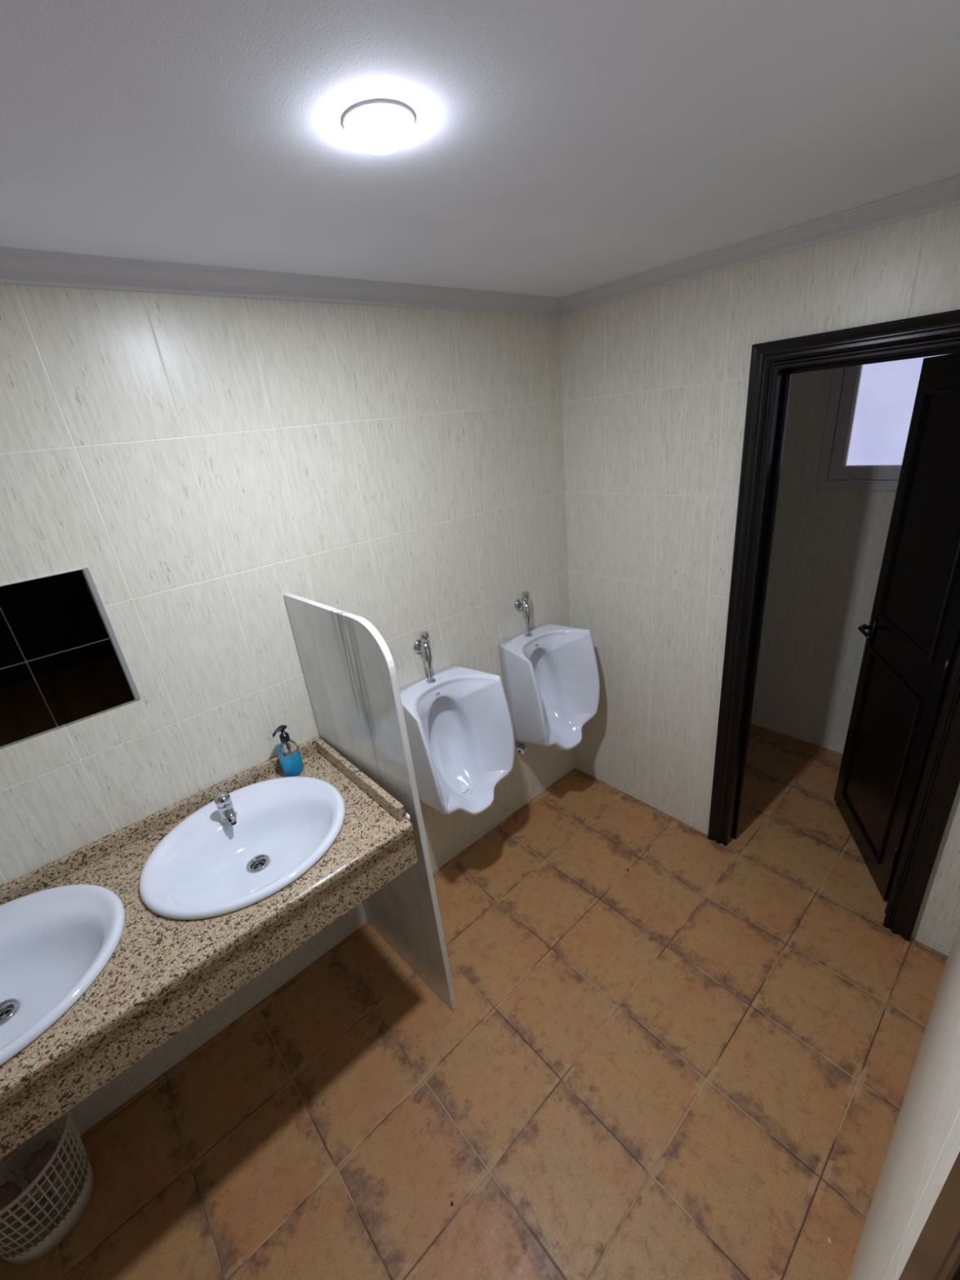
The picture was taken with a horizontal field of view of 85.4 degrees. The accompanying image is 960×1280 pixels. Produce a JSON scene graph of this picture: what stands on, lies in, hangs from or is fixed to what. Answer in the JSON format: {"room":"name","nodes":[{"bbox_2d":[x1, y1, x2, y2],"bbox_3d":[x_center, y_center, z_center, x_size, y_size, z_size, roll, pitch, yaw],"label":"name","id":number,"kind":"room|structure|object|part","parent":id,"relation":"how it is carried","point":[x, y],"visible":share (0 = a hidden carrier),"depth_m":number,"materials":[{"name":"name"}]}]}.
{"room":"public restroom","nodes":[
{"label":"public restroom","id":0,"kind":"room"},
{"bbox_2d":[0,283,574,1185],"bbox_3d":[-0.833,0.209,1.752,3.400,2.435,0.100,-24,28,-36],"label":"wall","id":1,"kind":"structure","parent":0,"point":[207,460],"depth_m":1.64,"materials":[{"name":"beige tile"}]},
{"bbox_2d":[0,608,25,668],"bbox_3d":[-1.234,-0.005,1.233,0.184,0.194,0.007,-24,28,-36],"label":"tile","id":2,"kind":"structure","parent":1,"relation":"attached to","point":[11,654],"depth_m":1.29,"materials":[{"name":"black tile"}]},
{"bbox_2d":[0,661,57,746],"bbox_3d":[-1.215,0.174,1.309,0.184,0.194,0.007,-24,28,-36],"label":"tile","id":3,"kind":"structure","parent":1,"relation":"attached to","point":[24,713],"depth_m":1.33,"materials":[{"name":"black tile"}]},
{"bbox_2d":[0,568,110,661],"bbox_3d":[-1.097,-0.066,1.342,0.184,0.194,0.007,-24,28,-36],"label":"tile","id":4,"kind":"structure","parent":1,"relation":"attached to","point":[46,615],"depth_m":1.34,"materials":[{"name":"black tile"}]},
{"bbox_2d":[26,637,135,726],"bbox_3d":[-1.077,0.114,1.418,0.184,0.194,0.007,-24,28,-36],"label":"tile","id":5,"kind":"structure","parent":1,"relation":"attached to","point":[82,682],"depth_m":1.41,"materials":[{"name":"black tile"}]},
{"bbox_2d":[82,567,140,699],"bbox_3d":[-1.014,-0.009,1.438,0.012,0.392,0.006,-24,28,-36],"label":"strip","id":6,"kind":"object","parent":1,"relation":"attached to","point":[86,571],"visible":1,"depth_m":1.43,"materials":[{"name":"grey metal"}]},
{"bbox_2d":[0,738,317,905],"bbox_3d":[-1.278,0.685,1.403,1.800,0.050,0.022,-24,28,-36],"label":"backsplash","id":7,"kind":"structure","parent":1,"relation":"attached to","point":[24,885],"depth_m":1.57,"materials":[{"name":"tile"}]},
{"bbox_2d":[0,736,417,1159],"bbox_3d":[-1.066,0.817,1.237,1.832,0.206,0.601,-24,28,-36],"label":"countertop","id":8,"kind":"structure","parent":1,"relation":"attached to","point":[162,974],"depth_m":1.28,"materials":[{"name":"stone"}]},
{"bbox_2d":[0,884,124,1066],"bbox_3d":[-1.126,0.844,1.204,0.580,0.162,0.527,-24,28,-36],"label":"washbasin","id":9,"kind":"object","parent":8,"relation":"in","point":[55,942],"visible":0.97,"depth_m":1.31,"materials":[{"name":"white ceramic"}]},
{"bbox_2d":[214,791,237,825],"bbox_3d":[-0.778,0.517,1.599,0.049,0.085,0.085,-24,28,-36],"label":"tap","id":10,"kind":"object","parent":8,"relation":"on","point":[223,801],"visible":1,"depth_m":1.59,"materials":[{"name":"silver metal"}]},
{"bbox_3d":[-0.769,0.535,1.597,0.032,0.037,0.050,-24,28,-36],"label":"spout","id":11,"kind":"part","parent":10,"relation":"part of","materials":[{"name":"silver metal"}]},
{"bbox_2d":[138,776,345,919],"bbox_3d":[-0.674,0.644,1.562,0.580,0.162,0.527,-24,28,-36],"label":"washbasin","id":12,"kind":"object","parent":8,"relation":"in","point":[206,866],"visible":0.95,"depth_m":1.58,"materials":[{"name":"white ceramic"}]},
{"bbox_2d":[272,724,303,777],"bbox_3d":[-0.662,0.378,1.792,0.077,0.191,0.062,-24,28,-36],"label":"soap bottle","id":13,"kind":"object","parent":8,"relation":"on","point":[289,753],"visible":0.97,"depth_m":1.77,"materials":[{"name":"blue plastic"}]},
{"bbox_2d":[413,631,435,683],"bbox_3d":[-0.226,0.067,2.154,0.061,0.222,0.070,-24,28,-36],"label":"valve","id":14,"kind":"object","parent":1,"relation":"attached to","point":[422,645],"visible":1,"depth_m":2.13,"materials":[{"name":"silver metal"}]},
{"bbox_2d":[399,665,515,815],"bbox_3d":[-0.102,0.491,2.227,0.431,0.635,0.320,-24,28,-36],"label":"urinal","id":15,"kind":"object","parent":1,"relation":"attached to","point":[459,725],"visible":0.99,"depth_m":2.23,"materials":[{"name":"white ceramic"}]},
{"bbox_2d":[460,784,472,794],"bbox_3d":[-0.064,0.654,2.282,0.067,0.033,0.104,7,26,29],"label":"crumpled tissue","id":16,"kind":"object","parent":15,"relation":"in","point":[465,789],"visible":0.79,"depth_m":2.27,"materials":[{"name":"white paper"}]},
{"bbox_2d":[0,173,959,315],"bbox_3d":[-0.301,-0.691,0.662,3.300,0.048,1.750,-24,28,-36],"label":"trim","id":17,"kind":"structure","parent":1,"relation":"attached to","point":[18,266],"depth_m":1.48,"materials":[{"name":"grey paint"}]},
{"bbox_2d":[514,591,532,636],"bbox_3d":[0.215,-0.128,2.503,0.061,0.222,0.070,-24,28,-36],"label":"valve","id":18,"kind":"object","parent":1,"relation":"attached to","point":[523,603],"visible":1,"depth_m":2.48,"materials":[{"name":"silver metal"}]},
{"bbox_2d":[498,622,599,754],"bbox_3d":[0.347,0.298,2.585,0.432,0.646,0.322,-24,28,-36],"label":"urinal","id":19,"kind":"object","parent":1,"relation":"attached to","point":[551,682],"visible":1,"depth_m":2.57,"materials":[{"name":"white ceramic"}]},
{"bbox_2d":[0,724,947,1279],"bbox_3d":[1.503,1.745,0.785,4.520,0.100,5.320,-24,28,-36],"label":"floor","id":20,"kind":"structure","parent":0,"point":[695,1060],"depth_m":1.71,"materials":[{"name":"tile"}]},
{"bbox_2d":[0,1109,93,1264],"bbox_3d":[-1.276,1.536,1.470,0.293,0.303,0.293,-24,28,-36],"label":"basket","id":21,"kind":"object","parent":20,"relation":"on","point":[72,1184],"visible":0.7,"depth_m":1.47,"materials":[{"name":"beige plastic"}]},
{"bbox_2d":[0,1180,22,1223],"bbox_3d":[-1.325,1.559,1.439,0.087,0.078,0.090,-24,28,-36],"label":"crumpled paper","id":22,"kind":"object","parent":21,"relation":"in","point":[9,1191],"visible":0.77,"depth_m":1.44,"materials":[{"name":"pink paper"}]},
{"bbox_2d":[23,1190,57,1227],"bbox_3d":[-1.215,1.576,1.440,0.073,0.065,0.077,-24,28,-36],"label":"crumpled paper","id":23,"kind":"object","parent":21,"relation":"in","point":[35,1209],"visible":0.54,"depth_m":1.43,"materials":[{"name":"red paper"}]},
{"bbox_2d":[23,1141,65,1186],"bbox_3d":[-1.264,1.521,1.511,0.099,0.090,0.092,-6,23,1],"label":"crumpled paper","id":24,"kind":"object","parent":21,"relation":"in","point":[40,1157],"visible":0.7,"depth_m":1.49,"materials":[{"name":"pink paper"}]},
{"bbox_2d":[284,592,456,1010],"bbox_3d":[-0.370,0.611,1.838,0.021,1.540,0.572,-26,30,-38],"label":"partition panel","id":25,"kind":"object","parent":20,"relation":"on","point":[349,670],"visible":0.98,"depth_m":1.67,"materials":[{"name":"grey stone"}]},
{"bbox_2d":[0,0,959,297],"bbox_3d":[1.250,-0.580,-0.194,4.520,0.100,5.320,-24,28,-36],"label":"ceiling","id":26,"kind":"structure","parent":0,"point":[553,148],"depth_m":0.83,"materials":[{"name":"white paint"}]},
{"bbox_2d":[341,98,415,154],"bbox_3d":[-0.151,-0.771,0.794,0.112,0.032,0.112,-24,28,-36],"label":"recessed light","id":27,"kind":"object","parent":26,"relation":"in","point":[380,129],"visible":1,"depth_m":0.77,"materials":[{"name":"white glass"}]},
{"bbox_2d":[559,204,959,955],"bbox_3d":[1.044,-0.165,2.156,0.100,2.435,1.850,-24,28,-36],"label":"wall","id":28,"kind":"structure","parent":0,"point":[655,383],"depth_m":2.14,"materials":[{"name":"beige tile"}]},
{"bbox_2d":[707,309,959,941],"bbox_3d":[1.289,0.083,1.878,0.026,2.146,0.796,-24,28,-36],"label":"trim","id":29,"kind":"structure","parent":28,"relation":"attached to","point":[941,781],"depth_m":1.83,"materials":[{"name":"black wood"}]},
{"bbox_2d":[833,352,959,901],"bbox_3d":[1.677,0.014,2.049,0.160,2.040,0.680,1,24,17],"label":"door","id":30,"kind":"structure","parent":28,"relation":"in","point":[913,636],"depth_m":1.99,"materials":[{"name":"black wood"}]},
{"bbox_3d":[1.689,-0.018,2.264,0.061,0.130,0.128,1,24,17],"label":"handle","id":31,"kind":"part","parent":30,"relation":"part of","materials":[{"name":"black plastic"}]},
{"bbox_2d":[751,368,896,754],"bbox_3d":[1.896,-0.515,2.768,0.100,2.435,1.750,-24,28,-36],"label":"wall","id":32,"kind":"structure","parent":0,"point":[828,548],"depth_m":2.85,"materials":[{"name":"beige paint"}]},
{"bbox_2d":[815,353,951,490],"bbox_3d":[1.957,-1.057,2.331,0.088,0.747,0.693,-24,28,-36],"label":"window","id":33,"kind":"structure","parent":32,"relation":"in","point":[870,406],"depth_m":2.48,"materials":[{"name":"white glass"}]},
{"bbox_3d":[1.963,-1.059,2.336,0.072,0.747,0.693,-24,28,-36],"label":"frame","id":34,"kind":"part","parent":33,"relation":"part of","materials":[{"name":"grey plastic"}]},
{"bbox_3d":[1.962,-1.059,2.335,0.054,0.651,0.597,-24,28,-36],"label":"sash","id":35,"kind":"part","parent":33,"relation":"part of","materials":[{"name":"white glass"}]},
{"bbox_3d":[1.962,-1.059,2.335,0.006,0.531,0.477,-24,28,-36],"label":"pane","id":36,"kind":"part","parent":33,"relation":"part of","materials":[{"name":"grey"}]},
{"bbox_2d":[847,924,959,1279],"bbox_3d":[0.886,0.419,0.811,4.505,2.435,0.120,-24,28,-36],"label":"wall","id":37,"kind":"structure","parent":0,"point":[923,1149],"depth_m":0.73,"materials":[{"name":"beige tile"}]},
{"bbox_2d":[898,1151,959,1279],"bbox_3d":[-0.023,0.947,0.135,1.000,2.170,0.144,-24,28,-36],"label":"trim","id":38,"kind":"structure","parent":37,"relation":"attached to","point":[935,1254],"depth_m":0.24,"materials":[{"name":"black wood"}]}
]}

